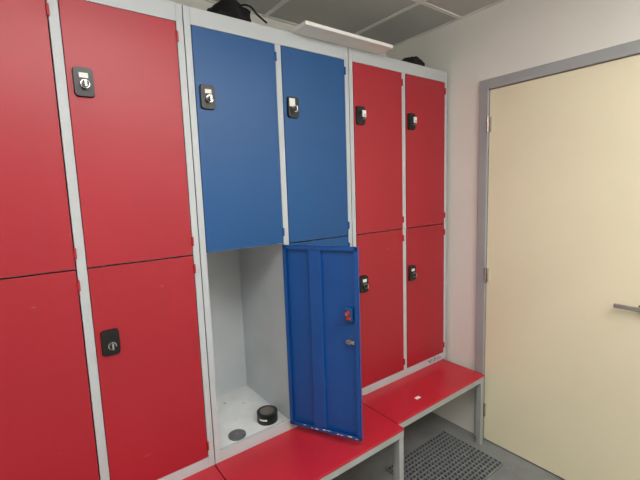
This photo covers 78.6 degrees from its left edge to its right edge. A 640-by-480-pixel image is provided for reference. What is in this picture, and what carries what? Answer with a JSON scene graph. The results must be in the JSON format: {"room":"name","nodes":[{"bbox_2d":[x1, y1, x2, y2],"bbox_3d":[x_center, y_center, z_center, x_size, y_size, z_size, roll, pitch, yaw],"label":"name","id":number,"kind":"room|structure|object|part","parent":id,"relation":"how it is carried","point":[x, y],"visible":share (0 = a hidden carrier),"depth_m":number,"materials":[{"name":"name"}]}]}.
{"room":"changing room","nodes":[
{"label":"changing room","id":0,"kind":"room"},
{"bbox_2d":[166,0,386,56],"bbox_3d":[-0.862,0.038,1.928,3.556,2.629,0.100,-7,9,-37],"label":"wall","id":1,"kind":"structure","parent":0,"point":[199,4],"depth_m":2.13,"materials":[{"name":"paint"}]},
{"bbox_2d":[212,0,499,44],"bbox_3d":[0.093,-1.086,0.456,3.356,0.100,3.212,-7,9,-37],"label":"ceiling","id":2,"kind":"structure","parent":0,"point":[351,16],"depth_m":2.16,"materials":[{"name":"tile"}]},
{"bbox_2d":[202,0,505,46],"bbox_3d":[0.095,-1.034,0.463,3.356,0.006,3.212,-7,9,-37],"label":"grid","id":3,"kind":"object","parent":2,"relation":"attached to","point":[266,15],"depth_m":2.17,"materials":[{"name":"white metal"}]},
{"bbox_2d":[332,412,564,479],"bbox_3d":[0.181,1.514,0.780,3.556,0.115,3.412,-7,9,-37],"label":"floor","id":4,"kind":"structure","parent":0,"point":[515,467],"depth_m":2.24,"materials":[{"name":"plastic"}]},
{"bbox_2d":[182,465,224,479],"bbox_3d":[-0.796,1.191,1.487,0.786,0.446,0.836,-7,9,-37],"label":"bench","id":5,"kind":"object","parent":4,"relation":"on","point":[210,473],"visible":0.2,"depth_m":1.57,"materials":[{"name":"red laminate"}]},
{"bbox_2d":[0,0,214,479],"bbox_3d":[-0.922,0.066,1.467,0.790,1.800,0.539,-7,9,-37],"label":"locker","id":6,"kind":"object","parent":5,"relation":"on","point":[104,365],"visible":1,"depth_m":1.31,"materials":[{"name":"red metal"}]},
{"bbox_3d":[-0.950,-0.307,1.122,0.358,0.844,0.022,-7,9,-37],"label":"door","id":7,"kind":"part","parent":6,"relation":"part of","materials":[{"name":"red metal"}]},
{"bbox_3d":[-0.921,0.533,1.226,0.358,0.837,0.022,-7,9,-37],"label":"door","id":8,"kind":"part","parent":6,"relation":"part of","materials":[{"name":"red metal"}]},
{"bbox_2d":[0,254,186,278],"bbox_3d":[-0.939,0.075,1.491,0.786,0.004,0.478,-7,9,-37],"label":"shelf","id":9,"kind":"object","parent":6,"relation":"attached to","point":[85,254],"depth_m":1.32,"materials":[{"name":"red metal"}]},
{"bbox_3d":[-0.643,-0.346,1.351,0.358,0.844,0.022,-7,9,-37],"label":"door","id":10,"kind":"part","parent":6,"relation":"part of","materials":[{"name":"red metal"}]},
{"bbox_3d":[-0.614,0.494,1.455,0.358,0.837,0.022,-7,9,-37],"label":"door","id":11,"kind":"part","parent":6,"relation":"part of","materials":[{"name":"red metal"}]},
{"bbox_2d":[214,403,403,479],"bbox_3d":[-0.164,1.111,1.959,0.791,0.446,0.836,-7,9,-37],"label":"bench","id":12,"kind":"object","parent":4,"relation":"on","point":[298,453],"visible":0.37,"depth_m":1.69,"materials":[{"name":"red laminate"}]},
{"bbox_2d":[182,5,362,463],"bbox_3d":[-0.204,-0.004,1.826,0.790,1.800,0.824,-7,9,-37],"label":"locker","id":13,"kind":"object","parent":12,"relation":"on","point":[269,106],"depth_m":1.72,"materials":[{"name":"blue metal"}]},
{"bbox_2d":[207,0,266,23],"bbox_3d":[-0.387,-0.978,1.721,0.195,0.169,0.406,-7,9,-37],"label":"backpack","id":14,"kind":"object","parent":13,"relation":"on","point":[231,8],"visible":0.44,"depth_m":1.64,"materials":[{"name":"fabric"}]},
{"bbox_3d":[-0.379,0.891,1.790,0.080,0.010,0.080,-7,9,-37],"label":"metal disc cap","id":15,"kind":"part","parent":13,"relation":"part of","materials":[{"name":"grey metal"}]},
{"bbox_3d":[-0.317,-0.387,1.594,0.358,0.844,0.022,-7,9,-37],"label":"door","id":16,"kind":"part","parent":13,"relation":"part of","materials":[{"name":"blue metal"}]},
{"bbox_2d":[217,385,286,448],"bbox_3d":[-0.277,0.866,2.072,0.786,0.016,0.478,-7,9,-37],"label":"shelf","id":17,"kind":"object","parent":13,"relation":"attached to","point":[238,405],"depth_m":1.99,"materials":[{"name":"grey metal"}]},
{"bbox_2d":[257,405,277,425],"bbox_3d":[-0.256,0.854,1.905,0.100,0.047,0.100,-7,9,-37],"label":"tin","id":18,"kind":"object","parent":13,"relation":"on","point":[267,415],"visible":1,"depth_m":1.88,"materials":[{"name":"metal"}]},
{"bbox_2d":[206,235,345,252],"bbox_3d":[-0.307,-0.005,1.963,0.786,0.004,0.478,-7,9,-37],"label":"shelf","id":19,"kind":"object","parent":13,"relation":"attached to","point":[280,245],"depth_m":1.80,"materials":[{"name":"blue metal"}]},
{"bbox_3d":[-0.011,-0.426,1.823,0.358,0.844,0.022,-7,9,-37],"label":"door","id":20,"kind":"part","parent":13,"relation":"part of","materials":[{"name":"blue metal"}]},
{"bbox_3d":[0.018,0.413,1.927,0.358,0.837,0.022,-7,9,-37],"label":"door","id":21,"kind":"part","parent":13,"relation":"part of","materials":[{"name":"blue metal"}]},
{"bbox_3d":[0.008,0.444,1.718,0.358,0.845,0.024,1,8,25],"label":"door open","id":22,"kind":"part","parent":13,"relation":"part of","materials":[{"name":"blue metal"}]},
{"bbox_2d":[288,20,392,53],"bbox_3d":[0.000,-0.944,1.966,0.525,0.016,0.500,-7,9,-37],"label":"tile panel","id":23,"kind":"object","parent":13,"relation":"on","point":[306,28],"visible":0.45,"depth_m":1.77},
{"bbox_3d":[-0.165,1.117,1.960,0.791,0.434,0.834,-7,9,-37],"label":"steel frame","id":24,"kind":"part","parent":12,"relation":"part of","materials":[{"name":"paint"}]},
{"bbox_2d":[362,359,484,479],"bbox_3d":[0.446,1.030,2.443,0.765,0.446,0.790,-7,9,-37],"label":"bench","id":25,"kind":"object","parent":4,"relation":"on","point":[442,381],"visible":0.34,"depth_m":2.19,"materials":[{"name":"red laminate"}]},
{"bbox_2d":[348,47,446,395],"bbox_3d":[0.341,-0.131,2.407,0.790,1.872,0.539,-7,9,-37],"label":"locker","id":26,"kind":"object","parent":25,"relation":"on","point":[398,108],"depth_m":2.19,"materials":[{"name":"red metal"}]},
{"bbox_3d":[0.315,-0.468,2.066,0.358,0.844,0.022,-7,9,-37],"label":"door","id":27,"kind":"part","parent":26,"relation":"part of","materials":[{"name":"red metal"}]},
{"bbox_3d":[0.344,0.372,2.170,0.358,0.837,0.022,-7,9,-37],"label":"door","id":28,"kind":"part","parent":26,"relation":"part of","materials":[{"name":"red metal"}]},
{"bbox_3d":[0.530,-1.030,2.286,0.172,0.072,0.140,-7,9,-37],"label":"black cap","id":29,"kind":"part","parent":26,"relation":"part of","materials":[{"name":"black fabric"}]},
{"bbox_3d":[0.622,-0.507,2.294,0.358,0.844,0.022,-7,9,-37],"label":"door","id":30,"kind":"part","parent":26,"relation":"part of","materials":[{"name":"red metal"}]},
{"bbox_3d":[0.650,0.333,2.399,0.358,0.837,0.022,-7,9,-37],"label":"door","id":31,"kind":"part","parent":26,"relation":"part of","materials":[{"name":"red metal"}]},
{"bbox_3d":[0.439,0.815,2.416,0.765,0.012,0.790,-7,9,-37],"label":"seat","id":32,"kind":"part","parent":25,"relation":"part of","materials":[{"name":"red laminate"}]},
{"bbox_3d":[0.446,1.036,2.445,0.765,0.434,0.788,-7,9,-37],"label":"steel frame","id":33,"kind":"part","parent":25,"relation":"part of","materials":[{"name":"paint"}]},
{"bbox_2d":[386,0,639,432],"bbox_3d":[1.513,-0.007,1.640,0.100,2.629,3.212,-7,9,-37],"label":"wall","id":34,"kind":"structure","parent":0,"point":[508,36],"depth_m":2.29,"materials":[{"name":"paint"}]},
{"bbox_2d":[474,39,639,437],"bbox_3d":[1.244,0.202,1.992,0.133,2.145,0.923,-7,9,-37],"label":"door","id":35,"kind":"structure","parent":34,"relation":"in","point":[632,48],"depth_m":2.21,"materials":[{"name":"silver metal"}]},
{"bbox_2d":[483,403,485,416],"bbox_3d":[1.002,1.040,2.396,0.022,0.085,0.020,-7,9,-37],"label":"door hinge","id":36,"kind":"object","parent":35,"relation":"attached to","point":[484,404],"depth_m":2.39,"materials":[{"name":"silver metal"}]},
{"bbox_3d":[0.945,-0.646,2.186,0.022,0.085,0.020,-7,9,-37],"label":"door hinge","id":37,"kind":"part","parent":35,"relation":"part of","materials":[{"name":"silver metal"}]},
{"bbox_2d":[484,54,639,479],"bbox_3d":[1.230,0.228,1.989,0.065,2.079,0.814,-7,9,-37],"label":"door leaf","id":38,"kind":"structure","parent":35,"relation":"attached to","point":[562,387],"depth_m":1.96,"materials":[{"name":"beige wood"}]},
{"bbox_3d":[0.974,0.206,2.292,0.022,0.085,0.020,-7,9,-37],"label":"door hinge","id":39,"kind":"part","parent":38,"relation":"part of","materials":[{"name":"silver metal"}]},
{"bbox_3d":[1.390,0.302,1.735,0.039,0.054,0.137,-7,9,-37],"label":"handle","id":40,"kind":"part","parent":35,"relation":"part of","materials":[{"name":"silver metal"}]}
]}

